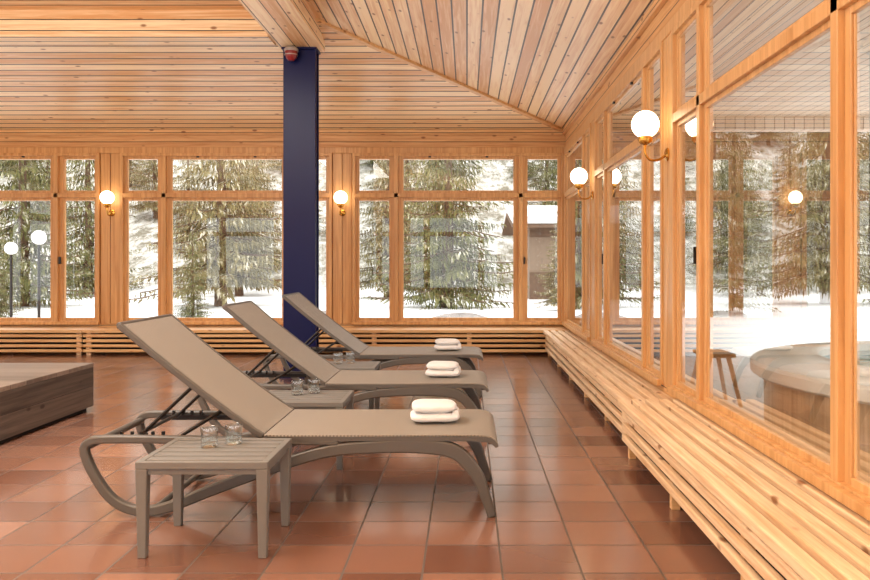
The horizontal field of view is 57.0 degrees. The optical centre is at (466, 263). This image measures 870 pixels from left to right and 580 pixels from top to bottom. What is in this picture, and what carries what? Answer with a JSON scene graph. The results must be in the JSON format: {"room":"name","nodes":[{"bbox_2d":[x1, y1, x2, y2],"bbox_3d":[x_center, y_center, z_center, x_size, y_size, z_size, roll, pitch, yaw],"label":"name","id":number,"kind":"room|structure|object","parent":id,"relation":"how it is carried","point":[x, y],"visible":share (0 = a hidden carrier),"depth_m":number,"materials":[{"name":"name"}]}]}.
{"room":"spa","nodes":[
{"label":"spa","id":0,"kind":"room"},
{"bbox_2d":[0,135,564,333],"bbox_3d":[-3.625,-0.320,11.100,10.350,3.040,0.200,0,0,0],"label":"wall","id":1,"kind":"structure","parent":0,"point":[5,140],"depth_m":11.00,"materials":[{"name":"brown wood"}]},
{"bbox_2d":[0,153,100,324],"bbox_3d":[-6.486,-0.345,11.008,2.904,2.350,0.185,0,0,0],"label":"window","id":2,"kind":"structure","parent":1,"relation":"in","point":[58,195],"depth_m":10.98,"materials":[{"name":"brown wood"}]},
{"bbox_2d":[100,191,114,215],"bbox_3d":[-4.870,-0.822,10.854,0.184,0.340,0.242,0,0,0],"label":"wall lamp","id":3,"kind":"object","parent":1,"relation":"attached to","point":[106,197],"visible":1,"depth_m":10.78,"materials":[{"name":"white glass"}]},
{"bbox_2d":[101,153,119,323],"bbox_3d":[-4.894,-0.350,10.988,0.264,2.340,0.025,0,0,0],"label":"trim","id":4,"kind":"structure","parent":1,"relation":"attached to","point":[110,163],"depth_m":10.98,"materials":[{"name":"brown wood"}]},
{"bbox_2d":[120,153,331,324],"bbox_3d":[-3.302,-0.345,11.008,2.904,2.350,0.185,0,0,0],"label":"window","id":5,"kind":"structure","parent":1,"relation":"in","point":[165,195],"depth_m":10.99,"materials":[{"name":"brown wood"}]},
{"bbox_2d":[0,129,562,134],"bbox_3d":[-3.625,-1.808,10.980,9.950,0.075,0.040,0,0,0],"label":"trim","id":6,"kind":"structure","parent":1,"relation":"attached to","point":[2,131],"depth_m":10.96,"materials":[{"name":"brown wood"}]},
{"bbox_2d":[0,147,563,152],"bbox_3d":[-3.625,-1.560,10.982,9.950,0.080,0.035,0,0,0],"label":"trim","id":7,"kind":"structure","parent":1,"relation":"attached to","point":[2,149],"depth_m":10.96,"materials":[{"name":"brown wood"}]},
{"bbox_2d":[334,191,346,215],"bbox_3d":[-1.710,-0.822,10.854,0.184,0.340,0.242,0,0,0],"label":"wall lamp","id":8,"kind":"object","parent":1,"relation":"attached to","point":[340,197],"visible":1,"depth_m":10.78,"materials":[{"name":"white glass"}]},
{"bbox_2d":[333,153,351,323],"bbox_3d":[-1.710,-0.350,10.988,0.264,2.340,0.025,0,0,0],"label":"trim","id":9,"kind":"structure","parent":1,"relation":"attached to","point":[337,157],"depth_m":10.98,"materials":[{"name":"brown wood"}]},
{"bbox_2d":[315,17,562,131],"bbox_3d":[-0.200,-2.171,9.450,0.070,0.732,4.384,0,0,45],"label":"trim","id":10,"kind":"structure","parent":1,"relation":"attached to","point":[324,24],"depth_m":9.22,"materials":[{"name":"brown wood"}]},
{"bbox_2d":[352,153,563,324],"bbox_3d":[-0.118,-0.345,11.008,2.904,2.350,0.185,0,0,0],"label":"window","id":11,"kind":"structure","parent":1,"relation":"in","point":[396,195],"depth_m":10.99,"materials":[{"name":"brown wood"}]},
{"bbox_2d":[0,0,653,128],"bbox_3d":[-3.575,-2.264,4.050,10.450,0.848,14.500,0,0,0],"label":"ceiling","id":12,"kind":"structure","parent":0,"point":[540,58],"depth_m":9.10,"materials":[{"name":"brown wood"}]},
{"bbox_2d":[0,10,275,45],"bbox_3d":[-5.290,-2.420,8.125,6.620,0.320,0.350,0,0,0],"label":"ceiling beam","id":13,"kind":"structure","parent":12,"relation":"attached to","point":[17,27],"depth_m":7.95,"materials":[{"name":"brown wood"}]},
{"bbox_2d":[238,0,324,51],"bbox_3d":[-1.755,-2.430,2.810,0.450,0.300,11.620,0,0,0],"label":"beam","id":14,"kind":"structure","parent":12,"relation":"attached to","point":[287,22],"depth_m":7.62,"materials":[{"name":"brown wood"}]},
{"bbox_2d":[0,352,740,579],"bbox_3d":[-3.625,1.260,4.000,10.350,0.120,14.400,0,0,0],"label":"floor","id":15,"kind":"structure","parent":0,"point":[570,502],"depth_m":4.03,"materials":[{"name":"tile"}]},
{"bbox_2d":[0,363,93,443],"bbox_3d":[-4.570,1.006,4.780,3.000,0.388,3.600,0,0,0],"label":"wooden podium","id":16,"kind":"object","parent":15,"relation":"on","point":[33,396],"visible":1,"depth_m":5.87,"materials":[{"name":"brown wood"}]},
{"bbox_2d":[0,327,96,354],"bbox_3d":[-6.825,1.032,10.745,3.530,0.335,0.490,0,0,0],"label":"slatted bench","id":17,"kind":"object","parent":15,"relation":"on","point":[9,342],"visible":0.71,"depth_m":10.51,"materials":[{"name":"brown wood"}]},
{"bbox_2d":[135,438,291,557],"bbox_3d":[-1.080,1.002,3.475,0.540,0.395,0.450,0,0,0],"label":"side table","id":18,"kind":"object","parent":15,"relation":"on","point":[179,457],"visible":1,"depth_m":3.29,"materials":[{"name":"grey plastic"}]},
{"bbox_2d":[200,426,217,448],"bbox_3d":[-1.135,0.761,3.525,0.075,0.088,0.075,0,0,0],"label":"drinking glass","id":19,"kind":"object","parent":18,"relation":"on","point":[201,428],"visible":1,"depth_m":3.53,"materials":[{"name":"clear glass"}]},
{"bbox_2d":[225,424,241,444],"bbox_3d":[-1.045,0.761,3.585,0.075,0.088,0.075,0,0,0],"label":"drinking glass","id":20,"kind":"object","parent":18,"relation":"on","point":[230,439],"visible":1,"depth_m":3.58,"materials":[{"name":"clear glass"}]},
{"bbox_2d":[79,314,498,517],"bbox_3d":[-0.843,0.740,4.120,1.986,0.928,0.680,0,0,0],"label":"sun lounger","id":21,"kind":"object","parent":15,"relation":"on","point":[237,397],"visible":0.87,"depth_m":3.88,"materials":[{"name":"grey plastic"}]},
{"bbox_2d":[410,399,459,421],"bbox_3d":[-0.166,0.752,4.121,0.253,0.105,0.216,0,0,-5],"label":"folded towel","id":22,"kind":"object","parent":21,"relation":"on","point":[424,410],"visible":1,"depth_m":4.03,"materials":[{"name":"white fabric"}]},
{"bbox_2d":[279,47,320,378],"bbox_3d":[-1.765,-0.540,8.520,0.400,3.480,0.280,0,0,0],"label":"steel column","id":23,"kind":"structure","parent":15,"relation":"on","point":[301,75],"depth_m":8.42,"materials":[{"name":"blue metal"}]},
{"bbox_2d":[284,46,297,60],"bbox_3d":[-1.830,-2.188,8.338,0.148,0.145,0.164,0,0,0],"label":"beacon","id":24,"kind":"object","parent":23,"relation":"attached to","point":[291,52],"visible":1,"depth_m":8.28,"materials":[{"name":"red plastic"}]},
{"bbox_2d":[251,390,353,469],"bbox_3d":[-0.990,1.002,4.880,0.540,0.395,0.450,0,0,0],"label":"side table","id":25,"kind":"object","parent":15,"relation":"on","point":[326,399],"visible":0.4,"depth_m":4.79,"materials":[{"name":"grey plastic"}]},
{"bbox_2d":[291,380,303,395],"bbox_3d":[-1.045,0.761,4.930,0.075,0.088,0.075,0,0,0],"label":"drinking glass","id":26,"kind":"object","parent":25,"relation":"on","point":[291,380],"visible":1,"depth_m":4.93,"materials":[{"name":"clear glass"}]},
{"bbox_2d":[308,379,319,393],"bbox_3d":[-0.955,0.761,4.990,0.075,0.088,0.075,0,0,0],"label":"drinking glass","id":27,"kind":"object","parent":25,"relation":"on","point":[319,379],"visible":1,"depth_m":4.98,"materials":[{"name":"clear glass"}]},
{"bbox_2d":[82,327,567,354],"bbox_3d":[-1.853,1.032,10.745,6.395,0.335,0.490,0,0,0],"label":"slatted bench","id":28,"kind":"object","parent":15,"relation":"on","point":[97,340],"visible":0.56,"depth_m":10.51,"materials":[{"name":"brown wood"}]},
{"bbox_2d":[196,300,488,435],"bbox_3d":[-0.843,0.740,5.760,1.986,0.928,0.680,0,0,0],"label":"sun lounger","id":29,"kind":"object","parent":15,"relation":"on","point":[391,383],"visible":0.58,"depth_m":5.55,"materials":[{"name":"beige"}]},
{"bbox_2d":[425,361,460,376],"bbox_3d":[-0.171,0.752,5.761,0.253,0.105,0.216,0,0,3],"label":"folded towel","id":30,"kind":"object","parent":29,"relation":"on","point":[435,368],"visible":1,"depth_m":5.67,"materials":[{"name":"white fabric"}]},
{"bbox_2d":[305,361,380,408],"bbox_3d":[-0.985,1.002,6.400,0.540,0.395,0.450,0,0,0],"label":"side table","id":31,"kind":"object","parent":15,"relation":"on","point":[358,365],"visible":0.31,"depth_m":6.37,"materials":[{"name":"grey plastic"}]},
{"bbox_2d":[333,353,342,363],"bbox_3d":[-1.040,0.761,6.450,0.075,0.088,0.075,0,0,0],"label":"drinking glass","id":32,"kind":"object","parent":31,"relation":"on","point":[333,353],"visible":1,"depth_m":6.45,"materials":[{"name":"clear glass"}]},
{"bbox_2d":[263,292,483,397],"bbox_3d":[-0.843,0.740,7.510,1.986,0.928,0.680,0,0,0],"label":"sun lounger","id":33,"kind":"object","parent":15,"relation":"on","point":[388,356],"visible":0.62,"depth_m":7.29,"materials":[{"name":"beige"}]},
{"bbox_2d":[434,338,461,349],"bbox_3d":[-0.181,0.752,7.511,0.253,0.105,0.216,0,0,-7],"label":"folded towel","id":34,"kind":"object","parent":33,"relation":"on","point":[442,343],"visible":1,"depth_m":7.42,"materials":[{"name":"white fabric"}]},
{"bbox_2d":[543,330,672,434],"bbox_3d":[1.170,1.035,7.747,0.340,0.330,5.487,0,0,0],"label":"slatted bench","id":35,"kind":"object","parent":15,"relation":"on","point":[602,378],"visible":0.73,"depth_m":6.60,"materials":[{"name":"beige wood"}]},
{"bbox_2d":[618,399,869,579],"bbox_3d":[1.140,1.022,2.900,0.400,0.357,4.200,0,0,0],"label":"slatted bench","id":36,"kind":"object","parent":15,"relation":"on","point":[769,522],"visible":1,"depth_m":3.02,"materials":[{"name":"beige wood"}]},
{"bbox_2d":[565,0,869,483],"bbox_3d":[1.450,-0.320,4.000,0.200,3.040,14.000,0,0,0],"label":"wall","id":37,"kind":"structure","parent":0,"point":[671,7],"depth_m":6.26,"materials":[{"name":"brown wood"}]},
{"bbox_2d":[562,123,590,340],"bbox_3d":[1.341,-0.345,9.778,0.089,2.350,2.297,0,0,0],"label":"window","id":38,"kind":"structure","parent":37,"relation":"in","point":[577,211],"depth_m":9.81,"materials":[{"name":"brown wood"}]},
{"bbox_2d":[570,168,593,199],"bbox_3d":[1.217,-0.852,8.495,0.242,0.340,0.184,0,0,0],"label":"wall lamp","id":39,"kind":"object","parent":37,"relation":"attached to","point":[578,176],"visible":1,"depth_m":8.44,"materials":[{"name":"white glass"}]},
{"bbox_2d":[591,121,593,339],"bbox_3d":[1.344,-0.350,8.495,0.012,2.340,0.248,0,0,0],"label":"trim","id":40,"kind":"structure","parent":37,"relation":"attached to","point":[592,123],"depth_m":8.53,"materials":[{"name":"brown wood"}]},
{"bbox_2d":[563,0,667,134],"bbox_3d":[1.330,-1.808,3.980,0.040,0.075,13.960,0,0,0],"label":"trim","id":41,"kind":"structure","parent":37,"relation":"attached to","point":[657,5],"depth_m":6.87,"materials":[{"name":"brown wood"}]},
{"bbox_2d":[591,41,662,385],"bbox_3d":[1.341,-0.345,6.912,0.089,2.350,2.904,0,0,0],"label":"window","id":42,"kind":"structure","parent":37,"relation":"in","point":[628,186],"depth_m":6.69,"materials":[{"name":"brown wood"}]},
{"bbox_2d":[564,0,696,151],"bbox_3d":[1.340,-1.560,3.982,0.020,0.080,13.965,0,0,0],"label":"trim","id":43,"kind":"structure","parent":37,"relation":"attached to","point":[688,4],"depth_m":6.13,"materials":[{"name":"brown wood"}]},
{"bbox_2d":[631,110,669,161],"bbox_3d":[1.217,-0.852,5.330,0.242,0.340,0.184,0,0,0],"label":"wall lamp","id":44,"kind":"object","parent":37,"relation":"attached to","point":[645,124],"visible":1,"depth_m":5.28,"materials":[{"name":"white glass"}]},
{"bbox_2d":[663,33,670,385],"bbox_3d":[1.344,-0.350,5.330,0.012,2.340,0.248,0,0,0],"label":"trim","id":45,"kind":"structure","parent":37,"relation":"attached to","point":[667,42],"depth_m":5.34,"materials":[{"name":"brown wood"}]},
{"bbox_2d":[666,0,869,520],"bbox_3d":[1.341,-0.345,3.748,0.089,2.350,2.904,0,0,0],"label":"window","id":46,"kind":"structure","parent":37,"relation":"in","point":[734,63],"depth_m":3.78,"materials":[{"name":"brown wood"}]},
{"label":"outside","id":47,"kind":"structure","parent":0,"visible":0},
{"bbox_2d":[0,132,869,344],"bbox_3d":[5.000,-18.202,40.000,130.000,39.149,130.000,0,0,0],"label":"ground","id":48,"kind":"structure","parent":47,"point":[809,320],"depth_m":40.55,"materials":[{"name":"white snow"}]},
{"bbox_2d":[4,242,17,316],"bbox_3d":[-10.200,0.446,17.900,0.280,1.871,0.280,0,0,0],"label":"lamp","id":49,"kind":"object","parent":48,"relation":"on","point":[11,248],"visible":0.89,"depth_m":17.87,"materials":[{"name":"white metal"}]},
{"bbox_2d":[0,160,30,170],"bbox_3d":[-34.624,-10.393,60.016,4.178,7.652,4.070,0,0,-40],"label":"conifer tree","id":50,"kind":"object","parent":48,"relation":"on","point":[2,160],"visible":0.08,"depth_m":59.48,"materials":[{"name":"green plant"}]},
{"bbox_2d":[0,215,31,316],"bbox_3d":[-11.528,-0.207,19.516,1.643,3.318,1.687,0,0,-26],"label":"conifer tree","id":51,"kind":"object","parent":48,"relation":"on","point":[3,310],"visible":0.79,"depth_m":19.60,"materials":[{"name":"green plant"}]},
{"bbox_2d":[3,160,37,190],"bbox_3d":[-30.392,-7.287,54.860,3.256,5.447,3.196,0,0,20],"label":"conifer tree","id":52,"kind":"object","parent":48,"relation":"on","point":[15,160],"visible":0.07,"depth_m":54.64,"materials":[{"name":"green plant"}]},
{"bbox_2d":[31,230,46,316],"bbox_3d":[-8.400,0.360,15.700,0.280,2.040,0.280,0,0,0],"label":"lamp","id":53,"kind":"object","parent":48,"relation":"on","point":[38,237],"visible":0.84,"depth_m":15.68,"materials":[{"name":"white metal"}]},
{"bbox_2d":[0,160,94,308],"bbox_3d":[-13.761,-2.808,24.621,4.482,8.812,4.600,0,0,23],"label":"conifer tree","id":54,"kind":"object","parent":48,"relation":"on","point":[25,209],"visible":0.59,"depth_m":24.23,"materials":[{"name":"green plant"}]},
{"bbox_2d":[13,160,82,227],"bbox_3d":[-25.582,-5.902,48.550,4.030,7.939,3.927,0,0,11],"label":"conifer tree","id":55,"kind":"object","parent":48,"relation":"on","point":[47,166],"visible":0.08,"depth_m":48.42,"materials":[{"name":"green plant"}]},
{"bbox_2d":[30,160,148,295],"bbox_3d":[-16.188,-3.248,33.900,4.731,9.736,4.856,0,0,15],"label":"conifer tree","id":56,"kind":"object","parent":48,"relation":"on","point":[87,283],"visible":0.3,"depth_m":33.37,"materials":[{"name":"green plant"}]},
{"bbox_2d":[129,160,152,187],"bbox_3d":[-23.791,-8.270,56.576,3.500,5.801,3.566,0,0,3],"label":"conifer tree","id":57,"kind":"object","parent":48,"relation":"on","point":[131,164],"visible":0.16,"depth_m":56.64,"materials":[{"name":"green plant"}]},
{"bbox_2d":[129,160,185,218],"bbox_3d":[-19.445,-7.069,50.570,4.724,8.588,4.638,0,0,41],"label":"conifer tree","id":58,"kind":"object","parent":48,"relation":"on","point":[153,205],"visible":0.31,"depth_m":50.04,"materials":[{"name":"green plant"}]},
{"bbox_2d":[154,160,214,246],"bbox_3d":[-15.311,-3.954,44.208,3.621,6.445,3.689,0,0,-7],"label":"conifer tree","id":59,"kind":"object","parent":48,"relation":"on","point":[179,218],"visible":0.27,"depth_m":44.10,"materials":[{"name":"green plant"}]},
{"bbox_2d":[173,226,217,316],"bbox_3d":[-5.881,0.306,17.246,1.124,2.226,1.096,0,0,9],"label":"conifer tree","id":60,"kind":"object","parent":48,"relation":"on","point":[190,298],"visible":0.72,"depth_m":17.15,"materials":[{"name":"green plant"}]},
{"bbox_2d":[129,160,281,307],"bbox_3d":[-8.011,-3.074,24.899,5.690,9.032,5.585,0,0,16],"label":"conifer tree","id":61,"kind":"object","parent":48,"relation":"on","point":[220,257],"visible":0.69,"depth_m":24.49,"materials":[{"name":"green plant"}]},
{"bbox_2d":[174,160,281,295],"bbox_3d":[-9.681,-2.332,33.009,4.877,7.538,4.788,0,0,36],"label":"conifer tree","id":62,"kind":"object","parent":48,"relation":"on","point":[238,291],"visible":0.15,"depth_m":32.94,"materials":[{"name":"green plant"}]},
{"bbox_2d":[214,160,281,265],"bbox_3d":[-10.179,-3.514,39.746,4.906,8.026,4.816,0,0,13],"label":"conifer tree","id":63,"kind":"object","parent":48,"relation":"on","point":[272,203],"visible":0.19,"depth_m":39.46,"materials":[{"name":"green plant"}]},
{"bbox_2d":[242,161,278,209],"bbox_3d":[-13.625,-6.238,51.660,3.493,6.072,3.429,0,0,-29],"label":"conifer tree","id":64,"kind":"object","parent":48,"relation":"on","point":[253,161],"visible":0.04,"depth_m":51.39,"materials":[{"name":"green plant"}]},
{"bbox_2d":[258,160,281,171],"bbox_3d":[-13.937,-10.605,59.667,4.819,7.658,4.730,0,0,-6],"label":"conifer tree","id":65,"kind":"object","parent":48,"relation":"on","point":[279,162],"visible":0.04,"depth_m":59.26,"materials":[{"name":"green plant"}]},
{"bbox_2d":[274,182,325,234],"bbox_3d":[-9.530,-4.867,47.256,3.416,6.786,3.328,0,0,1],"label":"conifer tree","id":66,"kind":"object","parent":48,"relation":"on","point":[319,182],"visible":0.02,"depth_m":46.88,"materials":[{"name":"green plant"}]},
{"bbox_2d":[360,160,404,166],"bbox_3d":[-6.775,-11.615,60.815,4.145,9.032,4.038,0,0,22],"label":"conifer tree","id":67,"kind":"object","parent":48,"relation":"on","point":[370,162],"visible":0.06,"depth_m":60.55,"materials":[{"name":"green plant"}]},
{"bbox_2d":[360,160,411,205],"bbox_3d":[-5.283,-6.986,52.184,4.229,6.954,4.152,0,0,-14],"label":"conifer tree","id":68,"kind":"object","parent":48,"relation":"on","point":[384,161],"visible":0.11,"depth_m":52.20,"materials":[{"name":"green plant"}]},
{"bbox_2d":[360,160,427,240],"bbox_3d":[-3.706,-5.360,45.978,5.160,8.182,5.066,0,0,-3],"label":"conifer tree","id":69,"kind":"object","parent":48,"relation":"on","point":[409,166],"visible":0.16,"depth_m":45.77,"materials":[{"name":"green plant"}]},
{"bbox_2d":[360,160,430,297],"bbox_3d":[-2.855,-1.884,31.250,4.335,6.582,4.256,0,0,22],"label":"conifer tree","id":70,"kind":"object","parent":48,"relation":"on","point":[384,239],"visible":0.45,"depth_m":30.82,"materials":[{"name":"green plant"}]},
{"bbox_2d":[361,160,528,309],"bbox_3d":[-0.428,-3.236,24.643,5.111,9.820,4.980,0,0,37],"label":"conifer tree","id":71,"kind":"object","parent":48,"relation":"on","point":[442,287],"visible":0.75,"depth_m":24.03,"materials":[{"name":"green plant"}]},
{"bbox_2d":[404,160,489,283],"bbox_3d":[-1.353,-4.161,38.381,5.111,10.256,4.980,0,0,-26],"label":"conifer tree","id":72,"kind":"object","parent":48,"relation":"on","point":[453,165],"visible":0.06,"depth_m":38.17,"materials":[{"name":"green plant"}]},
{"bbox_2d":[435,312,484,316],"bbox_3d":[-0.094,1.296,17.512,1.557,0.473,0.944,0,0,0],"label":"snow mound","id":73,"kind":"object","parent":48,"relation":"on","point":[458,314],"visible":0.12,"depth_m":17.38,"materials":[{"name":"white snow"}]},
{"bbox_2d":[503,160,538,179],"bbox_3d":[4.147,-9.099,58.478,3.160,6.065,3.079,0,0,9],"label":"conifer tree","id":74,"kind":"object","parent":48,"relation":"on","point":[528,160],"visible":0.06,"depth_m":58.42,"materials":[{"name":"green plant"}]},
{"bbox_2d":[502,206,556,298],"bbox_3d":[5.500,-0.483,32.450,7.800,3.780,8.100,0,0,0],"label":"chalet","id":75,"kind":"object","parent":48,"relation":"on","point":[541,219],"visible":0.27,"depth_m":29.50,"materials":[{"name":"brown wood"}]},
{"bbox_2d":[528,160,556,205],"bbox_3d":[4.941,-6.556,47.894,4.457,9.791,4.575,0,0,29],"label":"conifer tree","id":76,"kind":"object","parent":48,"relation":"on","point":[541,182],"visible":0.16,"depth_m":47.79,"materials":[{"name":"green plant"}]},
{"bbox_2d":[533,212,556,309],"bbox_3d":[2.753,-0.232,22.508,1.809,3.207,1.842,0,0,4],"label":"conifer tree","id":77,"kind":"object","parent":48,"relation":"on","point":[551,301],"visible":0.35,"depth_m":22.52,"materials":[{"name":"green plant"}]},
{"bbox_2d":[535,160,556,205],"bbox_3d":[5.155,-4.720,41.299,5.345,10.258,5.207,0,0,7],"label":"conifer tree","id":78,"kind":"object","parent":48,"relation":"on","point":[554,170],"visible":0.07,"depth_m":40.98,"materials":[{"name":"green plant"}]},
{"bbox_2d":[789,132,817,208],"bbox_3d":[20.829,-6.564,51.480,3.605,6.418,3.539,0,0,-19],"label":"conifer tree","id":79,"kind":"object","parent":48,"relation":"on","point":[796,139],"visible":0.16,"depth_m":50.94,"materials":[{"name":"green plant"}]},
{"bbox_2d":[788,132,869,303],"bbox_3d":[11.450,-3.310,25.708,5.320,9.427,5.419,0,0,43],"label":"conifer tree","id":80,"kind":"object","parent":48,"relation":"on","point":[820,271],"visible":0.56,"depth_m":25.10,"materials":[{"name":"green plant"}]},
{"bbox_2d":[857,132,869,233],"bbox_3d":[22.763,-5.601,45.375,5.228,8.726,5.326,0,0,5],"label":"conifer tree","id":81,"kind":"object","parent":48,"relation":"on","point":[865,173],"visible":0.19,"depth_m":45.01,"materials":[{"name":"green plant"}]},
{"bbox_2d":[857,132,869,182],"bbox_3d":[27.336,-8.656,55.866,3.270,6.958,3.356,0,0,-32],"label":"conifer tree","id":82,"kind":"object","parent":48,"relation":"on","point":[858,132],"visible":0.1,"depth_m":55.56,"materials":[{"name":"green plant"}]},
{"bbox_3d":[4.525,1.260,3.800,5.950,0.080,13.600,0,0,0],"label":"paving","id":83,"kind":"object","parent":48,"relation":"on","visible":0},
{"bbox_2d":[790,341,869,476],"bbox_3d":[3.420,0.900,4.850,3.220,0.640,3.220,0,0,0],"label":"hot tub","id":84,"kind":"object","parent":83,"relation":"on","point":[810,362],"visible":0.47,"depth_m":4.48,"materials":[{"name":"brown wood"}]},
{"bbox_2d":[792,0,869,131],"bbox_3d":[4.200,-0.380,4.325,5.300,3.200,9.650,0,0,0],"label":"canopy","id":85,"kind":"object","parent":83,"relation":"on","point":[812,93],"visible":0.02,"depth_m":7.23,"materials":[{"name":"white"}]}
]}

